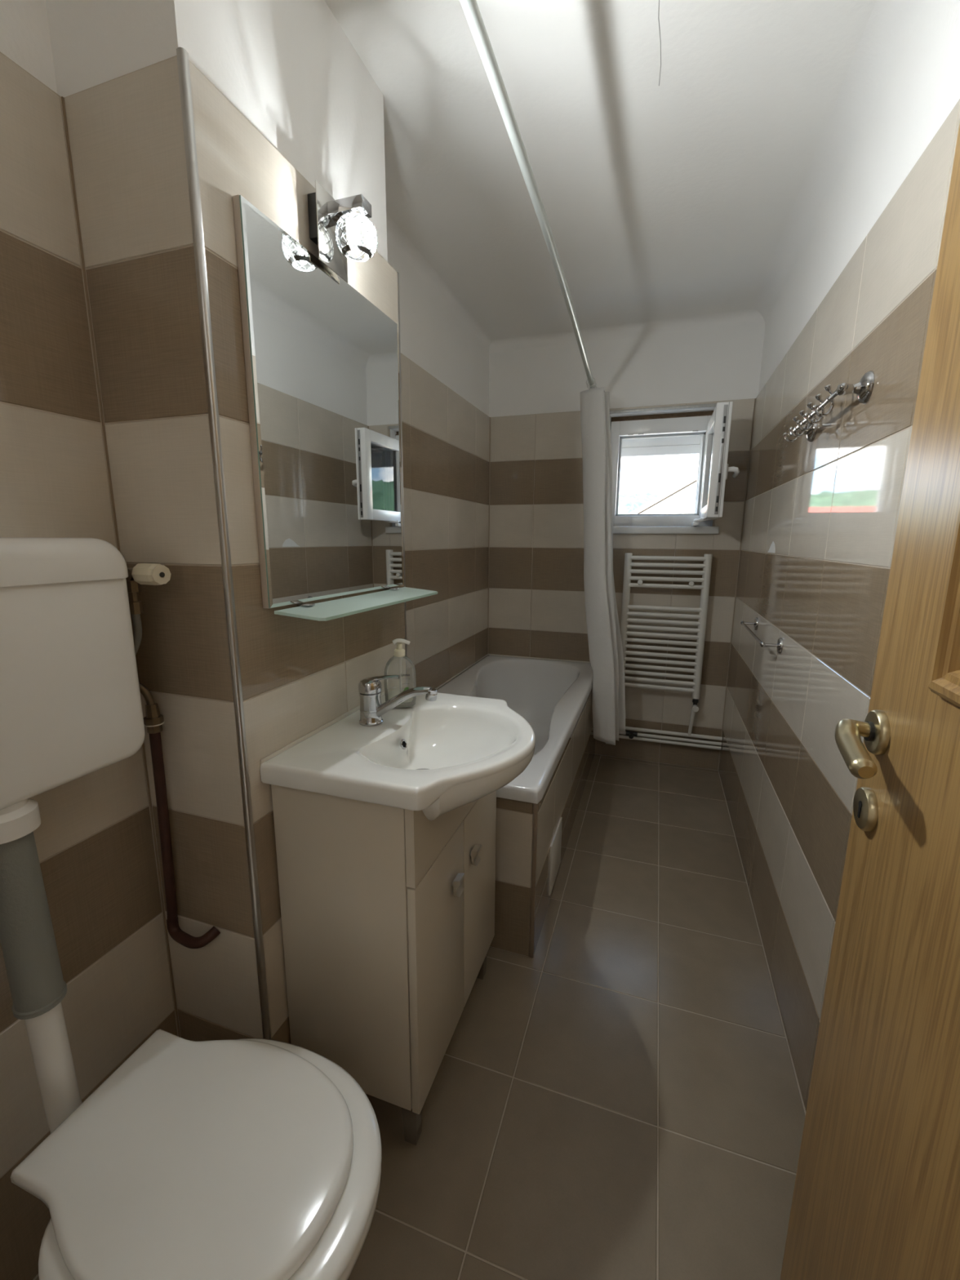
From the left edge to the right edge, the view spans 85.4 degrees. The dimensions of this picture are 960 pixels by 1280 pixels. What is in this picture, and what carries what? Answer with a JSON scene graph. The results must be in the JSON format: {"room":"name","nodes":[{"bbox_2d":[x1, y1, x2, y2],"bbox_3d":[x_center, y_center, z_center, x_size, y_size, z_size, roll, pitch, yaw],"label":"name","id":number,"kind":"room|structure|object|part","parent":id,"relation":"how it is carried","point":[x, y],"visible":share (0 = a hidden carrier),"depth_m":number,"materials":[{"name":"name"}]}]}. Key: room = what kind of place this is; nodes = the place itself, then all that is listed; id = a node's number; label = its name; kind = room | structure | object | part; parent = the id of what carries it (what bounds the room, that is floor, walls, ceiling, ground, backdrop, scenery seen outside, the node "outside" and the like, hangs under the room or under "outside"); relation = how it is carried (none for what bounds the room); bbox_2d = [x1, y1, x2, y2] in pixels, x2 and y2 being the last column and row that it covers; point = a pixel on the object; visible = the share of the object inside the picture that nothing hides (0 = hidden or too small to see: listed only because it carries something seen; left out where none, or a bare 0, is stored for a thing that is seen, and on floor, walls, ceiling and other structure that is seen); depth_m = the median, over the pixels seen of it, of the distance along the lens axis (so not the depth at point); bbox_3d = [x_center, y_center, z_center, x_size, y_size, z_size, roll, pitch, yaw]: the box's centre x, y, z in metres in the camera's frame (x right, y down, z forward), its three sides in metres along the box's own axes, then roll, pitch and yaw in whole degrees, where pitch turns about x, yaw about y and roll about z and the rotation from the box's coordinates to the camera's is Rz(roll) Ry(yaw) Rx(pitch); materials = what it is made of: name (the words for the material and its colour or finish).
{"room":"bathroom","nodes":[
{"label":"bathroom","id":0,"kind":"room"},
{"bbox_2d":[45,0,406,1044],"bbox_3d":[-0.469,-0.126,1.287,0.287,2.450,0.686,4,12,18],"label":"wall pillar","id":1,"kind":"structure","parent":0,"point":[284,102],"depth_m":0.95,"materials":[{"name":"beige tile"}]},
{"bbox_2d":[125,563,171,654],"bbox_3d":[-0.594,-0.024,0.934,0.118,0.226,0.087,4,12,18],"label":"valve","id":2,"kind":"object","parent":1,"relation":"attached to","point":[150,574],"visible":0.76,"depth_m":0.91,"materials":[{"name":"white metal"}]},
{"bbox_3d":[-0.568,-0.114,0.898,0.055,0.036,0.038,5,12,23],"label":"knob","id":3,"kind":"part","parent":2,"relation":"part of","materials":[{"name":"beige plastic"}]},
{"bbox_2d":[138,682,220,948],"bbox_3d":[-0.614,0.345,1.033,0.150,0.588,0.052,-1,11,-5],"label":"pipe","id":4,"kind":"object","parent":1,"relation":"attached to","point":[153,720],"visible":0.88,"depth_m":1.04,"materials":[{"name":"brown metal"}]},
{"bbox_2d":[144,721,164,727],"bbox_3d":[-0.628,0.161,1.002,0.034,0.002,0.034,4,12,18],"label":"pipe fitting","id":5,"kind":"object","parent":4,"relation":"in","point":[148,724],"depth_m":0.99,"materials":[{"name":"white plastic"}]},
{"bbox_2d":[176,47,271,1039],"bbox_3d":[-0.446,0.113,0.960,0.012,2.005,0.012,4,12,18],"label":"trim","id":6,"kind":"structure","parent":1,"relation":"attached to","point":[183,63],"depth_m":0.89,"materials":[{"name":"silver metal"}]},
{"bbox_2d":[232,195,403,608],"bbox_3d":[-0.318,-0.450,1.189,0.017,0.692,0.556,4,12,18],"label":"wall mirror","id":7,"kind":"object","parent":1,"relation":"attached to","point":[322,360],"visible":1,"depth_m":1.09,"materials":[{"name":"silver mirror"}]},
{"bbox_2d":[307,180,377,283],"bbox_3d":[-0.284,-0.840,1.071,0.147,0.139,0.103,4,12,18],"label":"vanity light","id":8,"kind":"object","parent":1,"relation":"attached to","point":[328,217],"visible":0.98,"depth_m":1.05,"materials":[{"name":"silver metal"}]},
{"bbox_3d":[-0.306,-0.841,1.079,0.002,0.139,0.103,4,12,18],"label":"plate","id":9,"kind":"part","parent":8,"relation":"part of","materials":[{"name":"silver metal"}]},
{"bbox_3d":[-0.266,-0.877,1.061,0.081,0.023,0.038,4,12,18],"label":"arm","id":10,"kind":"part","parent":8,"relation":"part of","materials":[{"name":"silver metal"}]},
{"bbox_2d":[349,211,362,227],"bbox_3d":[-0.253,-0.856,1.060,0.026,0.018,0.026,4,12,18],"label":"bulb","id":11,"kind":"object","parent":8,"relation":"attached to","point":[353,223],"depth_m":1.05,"materials":[{"name":"white glass"}]},
{"bbox_3d":[-0.254,-0.826,1.066,0.083,0.067,0.084,4,12,18],"label":"lamp shade","id":12,"kind":"part","parent":8,"relation":"part of","materials":[{"name":"clear glass"}]},
{"bbox_3d":[-0.254,-0.820,1.067,0.016,0.049,0.016,4,12,18],"label":"bulb","id":13,"kind":"part","parent":8,"relation":"part of","materials":[{"name":"white glass"}]},
{"bbox_2d":[274,586,437,621],"bbox_3d":[-0.265,-0.093,1.251,0.125,0.028,0.555,4,12,18],"label":"glass shelf","id":14,"kind":"object","parent":1,"relation":"attached to","point":[338,608],"visible":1,"depth_m":1.15,"materials":[{"name":"green"}]},
{"bbox_2d":[0,0,490,1279],"bbox_3d":[-0.473,-0.244,1.891,0.184,2.450,3.900,4,12,18],"label":"wall","id":15,"kind":"structure","parent":0,"point":[95,838],"depth_m":0.94,"materials":[{"name":"beige tile"}]},
{"bbox_2d":[0,537,145,844],"bbox_3d":[-0.708,0.048,0.729,0.133,0.462,0.406,4,12,18],"label":"cistern","id":16,"kind":"object","parent":15,"relation":"attached to","point":[71,706],"visible":1,"depth_m":0.78,"materials":[{"name":"white plastic"}]},
{"bbox_2d":[0,831,82,1133],"bbox_3d":[-0.663,0.578,0.811,0.110,0.622,0.068,2,11,7],"label":"pipe","id":17,"kind":"object","parent":16,"relation":"attached to","point":[37,985],"visible":0.73,"depth_m":0.78,"materials":[{"name":"grey plastic"}]},
{"bbox_3d":[-0.707,-0.105,0.699,0.133,0.065,0.406,4,12,18],"label":"tank lid","id":18,"kind":"part","parent":16,"relation":"part of","materials":[{"name":"white plastic"}]},
{"bbox_2d":[396,271,407,687],"bbox_3d":[-0.230,-0.005,1.589,0.012,2.000,0.012,4,12,18],"label":"trim","id":19,"kind":"structure","parent":15,"relation":"attached to","point":[397,273],"depth_m":1.49,"materials":[{"name":"silver metal"}]},
{"bbox_2d":[386,212,493,349],"bbox_3d":[-0.201,-1.533,2.199,0.037,0.037,1.690,4,12,18],"label":"trim","id":20,"kind":"structure","parent":15,"relation":"attached to","point":[394,233],"depth_m":2.21,"materials":[{"name":"white paint"}]},
{"bbox_2d":[32,754,805,1279],"bbox_3d":[-0.041,1.161,1.044,1.422,0.080,4.700,4,12,18],"label":"floor","id":21,"kind":"structure","parent":0,"point":[621,1100],"depth_m":1.25,"materials":[{"name":"beige tile"}]},
{"bbox_2d":[10,1029,382,1279],"bbox_3d":[-0.392,0.948,0.801,0.494,0.428,0.381,4,12,18],"label":"toilet","id":22,"kind":"object","parent":21,"relation":"on","point":[243,1158],"visible":1,"depth_m":0.73,"materials":[{"name":"white plastic"}]},
{"bbox_3d":[-0.364,0.971,0.796,0.432,0.384,0.362,4,12,18],"label":"bowl","id":23,"kind":"part","parent":22,"relation":"part of","materials":[{"name":"white ceramic"}]},
{"bbox_2d":[271,784,496,1145],"bbox_3d":[-0.178,0.647,1.318,0.340,0.823,0.530,4,12,18],"label":"vanity cabinet","id":24,"kind":"object","parent":21,"relation":"on","point":[388,913],"visible":0.73,"depth_m":1.07,"materials":[{"name":"beige paint"}]},
{"bbox_3d":[-0.280,0.630,1.074,0.297,0.698,0.017,4,12,18],"label":"panel","id":25,"kind":"part","parent":24,"relation":"part of","materials":[{"name":"beige paint"}]},
{"bbox_2d":[260,685,535,821],"bbox_3d":[-0.113,0.264,1.214,0.484,0.129,0.562,4,12,18],"label":"washbasin","id":26,"kind":"object","parent":24,"relation":"in","point":[449,753],"visible":0.94,"depth_m":1.11,"materials":[{"name":"white ceramic"}]},
{"bbox_2d":[358,675,437,726],"bbox_3d":[-0.193,0.143,1.218,0.201,0.122,0.057,4,12,18],"label":"faucet","id":27,"kind":"object","parent":26,"relation":"on","point":[371,709],"visible":1,"depth_m":1.22,"materials":[{"name":"silver metal"}]},
{"bbox_3d":[-0.230,0.095,1.222,0.084,0.030,0.029,4,12,18],"label":"lever","id":28,"kind":"part","parent":27,"relation":"part of","materials":[{"name":"silver metal"}]},
{"bbox_3d":[-0.184,0.147,1.215,0.153,0.091,0.026,4,12,18],"label":"spout","id":29,"kind":"part","parent":27,"relation":"part of","materials":[{"name":"silver metal"}]},
{"bbox_2d":[384,638,416,707],"bbox_3d":[-0.208,0.084,1.355,0.082,0.180,0.054,0,11,-1],"label":"soap dispenser","id":30,"kind":"object","parent":26,"relation":"on","point":[399,652],"visible":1,"depth_m":1.36,"materials":[{"name":"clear plastic"}]},
{"bbox_3d":[-0.147,1.038,1.137,0.048,0.124,0.048,4,12,18],"label":"leg","id":31,"kind":"part","parent":24,"relation":"part of","materials":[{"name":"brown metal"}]},
{"bbox_3d":[-0.090,0.706,1.155,0.018,0.525,0.264,4,12,18],"label":"cabinet door","id":32,"kind":"part","parent":24,"relation":"part of","materials":[{"name":"beige paint"}]},
{"bbox_3d":[-0.051,0.554,1.180,0.024,0.042,0.031,4,12,18],"label":"knob","id":33,"kind":"part","parent":24,"relation":"part of","materials":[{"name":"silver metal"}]},
{"bbox_3d":[-0.012,0.533,1.291,0.024,0.042,0.031,4,12,18],"label":"knob","id":34,"kind":"part","parent":24,"relation":"part of","materials":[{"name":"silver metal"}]},
{"bbox_3d":[-0.004,0.658,1.403,0.018,0.525,0.264,4,12,18],"label":"cabinet door","id":35,"kind":"part","parent":24,"relation":"part of","materials":[{"name":"beige paint"}]},
{"bbox_3d":[0.001,0.956,1.565,0.048,0.124,0.048,4,12,18],"label":"leg","id":36,"kind":"part","parent":24,"relation":"part of","materials":[{"name":"brown metal"}]},
{"bbox_2d":[489,688,595,958],"bbox_3d":[0.239,0.582,2.442,0.424,0.528,1.687,4,12,18],"label":"wall","id":37,"kind":"structure","parent":0,"point":[525,831],"depth_m":1.65,"materials":[{"name":"beige tile"}]},
{"bbox_2d":[435,653,593,804],"bbox_3d":[0.112,0.470,2.465,0.705,0.426,1.688,4,12,18],"label":"bathtub","id":38,"kind":"object","parent":37,"relation":"on","point":[551,695],"visible":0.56,"depth_m":3.01,"materials":[{"name":"white ceramic"}]},
{"bbox_2d":[548,817,562,895],"bbox_3d":[0.281,0.798,1.933,0.007,0.194,0.210,4,12,18],"label":"access panel","id":39,"kind":"object","parent":37,"relation":"attached to","point":[555,846],"visible":1,"depth_m":1.91,"materials":[{"name":"white plastic"}]},
{"bbox_2d":[324,0,876,339],"bbox_3d":[0.067,-1.317,0.799,1.750,0.081,5.200,4,12,18],"label":"ceiling","id":40,"kind":"structure","parent":0,"point":[671,146],"depth_m":1.45,"materials":[{"name":"white paint"}]},
{"bbox_2d":[488,322,764,770],"bbox_3d":[0.774,-0.482,3.155,1.422,2.450,0.362,4,12,18],"label":"wall","id":41,"kind":"structure","parent":0,"point":[536,608],"depth_m":2.96,"materials":[{"name":"beige tile"}]},
{"bbox_2d":[459,0,595,387],"bbox_3d":[0.138,-1.079,1.365,0.052,0.225,3.167,4,12,18],"label":"shower rod","id":42,"kind":"object","parent":41,"relation":"attached to","point":[470,7],"visible":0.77,"depth_m":1.19,"materials":[{"name":"silver metal"}]},
{"bbox_2d":[580,377,625,745],"bbox_3d":[0.626,-0.386,2.683,0.183,1.817,0.439,-7,13,-32],"label":"shower curtain","id":43,"kind":"object","parent":42,"relation":"hanging from","point":[604,637],"visible":1,"depth_m":2.62,"materials":[{"name":"white fabric"}]},
{"bbox_2d":[488,308,764,353],"bbox_3d":[0.720,-1.626,2.746,1.422,0.052,0.052,4,12,18],"label":"trim","id":44,"kind":"structure","parent":41,"relation":"attached to","point":[745,317],"depth_m":2.73,"materials":[{"name":"white paint"}]},
{"bbox_2d":[620,552,712,711],"bbox_3d":[1.015,-0.047,2.901,0.446,0.860,0.110,4,12,18],"label":"towel radiator","id":45,"kind":"object","parent":41,"relation":"attached to","point":[706,566],"visible":0.93,"depth_m":2.87,"materials":[{"name":"white metal"}]},
{"bbox_3d":[1.192,0.379,2.881,0.035,0.035,0.035,4,12,18],"label":"valve knob","id":46,"kind":"part","parent":45,"relation":"part of","materials":[{"name":"white ceramic"}]},
{"bbox_2d":[618,734,721,750],"bbox_3d":[1.029,0.589,3.039,0.695,0.022,0.019,4,12,18],"label":"pipe","id":47,"kind":"object","parent":41,"relation":"attached to","point":[663,741],"visible":0.66,"depth_m":3.00,"materials":[{"name":"white metal"}]},
{"bbox_2d":[618,730,721,745],"bbox_3d":[1.025,0.567,3.023,0.695,0.031,0.054,4,12,18],"label":"pipe","id":48,"kind":"object","parent":41,"relation":"attached to","point":[631,734],"visible":0.94,"depth_m":3.01,"materials":[{"name":"white metal"}]},
{"bbox_2d":[625,708,722,740],"bbox_3d":[1.025,0.456,3.000,0.695,0.186,0.050,4,12,18],"label":"pipe","id":49,"kind":"object","parent":41,"relation":"attached to","point":[689,734],"visible":0.77,"depth_m":2.97,"materials":[{"name":"white metal"}]},
{"bbox_2d":[609,401,739,533],"bbox_3d":[0.997,-0.908,2.809,0.654,0.656,0.809,4,12,18],"label":"window","id":50,"kind":"structure","parent":41,"relation":"in","point":[703,430],"depth_m":2.85,"materials":[{"name":"white plastic"}]},
{"bbox_3d":[1.010,-0.930,2.916,0.561,0.576,0.065,4,12,18],"label":"frame","id":51,"kind":"part","parent":50,"relation":"part of","materials":[{"name":"white plastic"}]},
{"bbox_3d":[1.070,-0.986,3.086,0.560,0.570,0.040,4,12,18],"label":"frame","id":52,"kind":"part","parent":50,"relation":"part of","materials":[{"name":"white plastic"}]},
{"bbox_3d":[1.165,-0.857,2.583,0.020,0.384,0.354,4,12,18],"label":"sash glass","id":53,"kind":"part","parent":50,"relation":"part of","materials":[{"name":"clear glass"}]},
{"bbox_3d":[1.165,-0.857,2.583,0.065,0.500,0.470,4,12,18],"label":"sash frame","id":54,"kind":"part","parent":50,"relation":"part of","materials":[{"name":"white plastic"}]},
{"bbox_3d":[1.138,-0.776,2.401,0.010,0.070,0.030,4,12,18],"label":"handle plate","id":55,"kind":"part","parent":50,"relation":"part of","materials":[{"name":"white plastic"}]},
{"bbox_3d":[1.180,-0.785,2.434,0.055,0.040,0.115,4,12,18],"label":"handle lever","id":56,"kind":"part","parent":50,"relation":"part of","materials":[{"name":"white plastic"}]},
{"bbox_2d":[718,0,959,1111],"bbox_3d":[1.006,-0.139,1.400,0.192,2.450,3.900,4,12,18],"label":"wall","id":57,"kind":"structure","parent":0,"point":[820,517],"depth_m":1.30,"materials":[{"name":"beige tile"}]},
{"bbox_2d":[740,617,782,653],"bbox_3d":[1.052,-0.026,1.964,0.063,0.057,0.515,4,12,18],"label":"towel bar","id":58,"kind":"object","parent":57,"relation":"attached to","point":[780,642],"visible":1,"depth_m":1.82,"materials":[{"name":"silver metal"}]},
{"bbox_3d":[1.122,-0.070,2.180,0.056,0.017,0.017,4,12,18],"label":"post","id":59,"kind":"part","parent":58,"relation":"part of","materials":[{"name":"silver metal"}]},
{"bbox_3d":[0.974,0.017,1.751,0.056,0.017,0.017,4,12,18],"label":"post","id":60,"kind":"part","parent":58,"relation":"part of","materials":[{"name":"silver metal"}]},
{"bbox_2d":[782,370,875,442],"bbox_3d":[0.875,-0.585,1.349,0.087,0.079,0.498,4,12,18],"label":"hook rail","id":61,"kind":"object","parent":57,"relation":"attached to","point":[864,388],"visible":1,"depth_m":1.23,"materials":[{"name":"silver metal"}]},
{"bbox_3d":[0.948,-0.621,1.545,0.044,0.026,0.026,4,12,18],"label":"post","id":62,"kind":"part","parent":61,"relation":"part of","materials":[{"name":"silver metal"}]},
{"bbox_3d":[0.868,-0.589,1.353,0.012,0.021,0.475,4,12,18],"label":"rail","id":63,"kind":"part","parent":61,"relation":"part of","materials":[{"name":"silver metal"}]},
{"bbox_3d":[0.811,-0.553,1.145,0.044,0.026,0.026,4,12,18],"label":"post","id":64,"kind":"part","parent":61,"relation":"part of","materials":[{"name":"silver metal"}]},
{"bbox_2d":[752,0,926,326],"bbox_3d":[0.858,-1.291,1.079,0.072,0.072,3.180,4,12,18],"label":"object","id":65,"kind":"structure","parent":57,"relation":"attached to","point":[891,23],"depth_m":1.38,"materials":[{"name":"white paint"}]},
{"bbox_2d":[780,122,959,1279],"bbox_3d":[0.349,0.248,0.282,0.100,1.992,0.836,4,12,17],"label":"door","id":66,"kind":"structure","parent":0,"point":[876,1196],"depth_m":0.54,"materials":[{"name":"brown wood"}]},
{"bbox_3d":[0.421,0.118,0.584,0.040,0.036,0.123,8,14,35],"label":"lever","id":67,"kind":"part","parent":66,"relation":"part of","materials":[{"name":"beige metal"}]},
{"bbox_3d":[0.428,-0.291,0.416,0.014,0.703,0.032,4,12,18],"label":"moulding","id":68,"kind":"part","parent":66,"relation":"part of","materials":[{"name":"brown wood"}]},
{"bbox_3d":[0.339,0.086,0.229,0.014,0.032,0.572,4,12,18],"label":"moulding","id":69,"kind":"part","parent":66,"relation":"part of","materials":[{"name":"brown wood"}]},
{"label":"outside","id":70,"kind":"structure","parent":0,"visible":0},
{"bbox_3d":[37.698,-23.644,156.465,270.000,0.200,316.300,4,12,18],"label":"ground","id":71,"kind":"structure","parent":70,"visible":0},
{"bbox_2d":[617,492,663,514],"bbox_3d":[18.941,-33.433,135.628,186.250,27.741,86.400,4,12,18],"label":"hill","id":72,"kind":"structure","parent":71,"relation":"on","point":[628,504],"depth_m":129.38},
{"bbox_2d":[627,474,697,514],"bbox_3d":[9.132,-1.488,15.970,12.130,9.539,8.300,4,12,18],"label":"house","id":73,"kind":"structure","parent":71,"relation":"on","point":[681,499],"depth_m":12.86,"materials":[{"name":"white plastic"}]}
]}

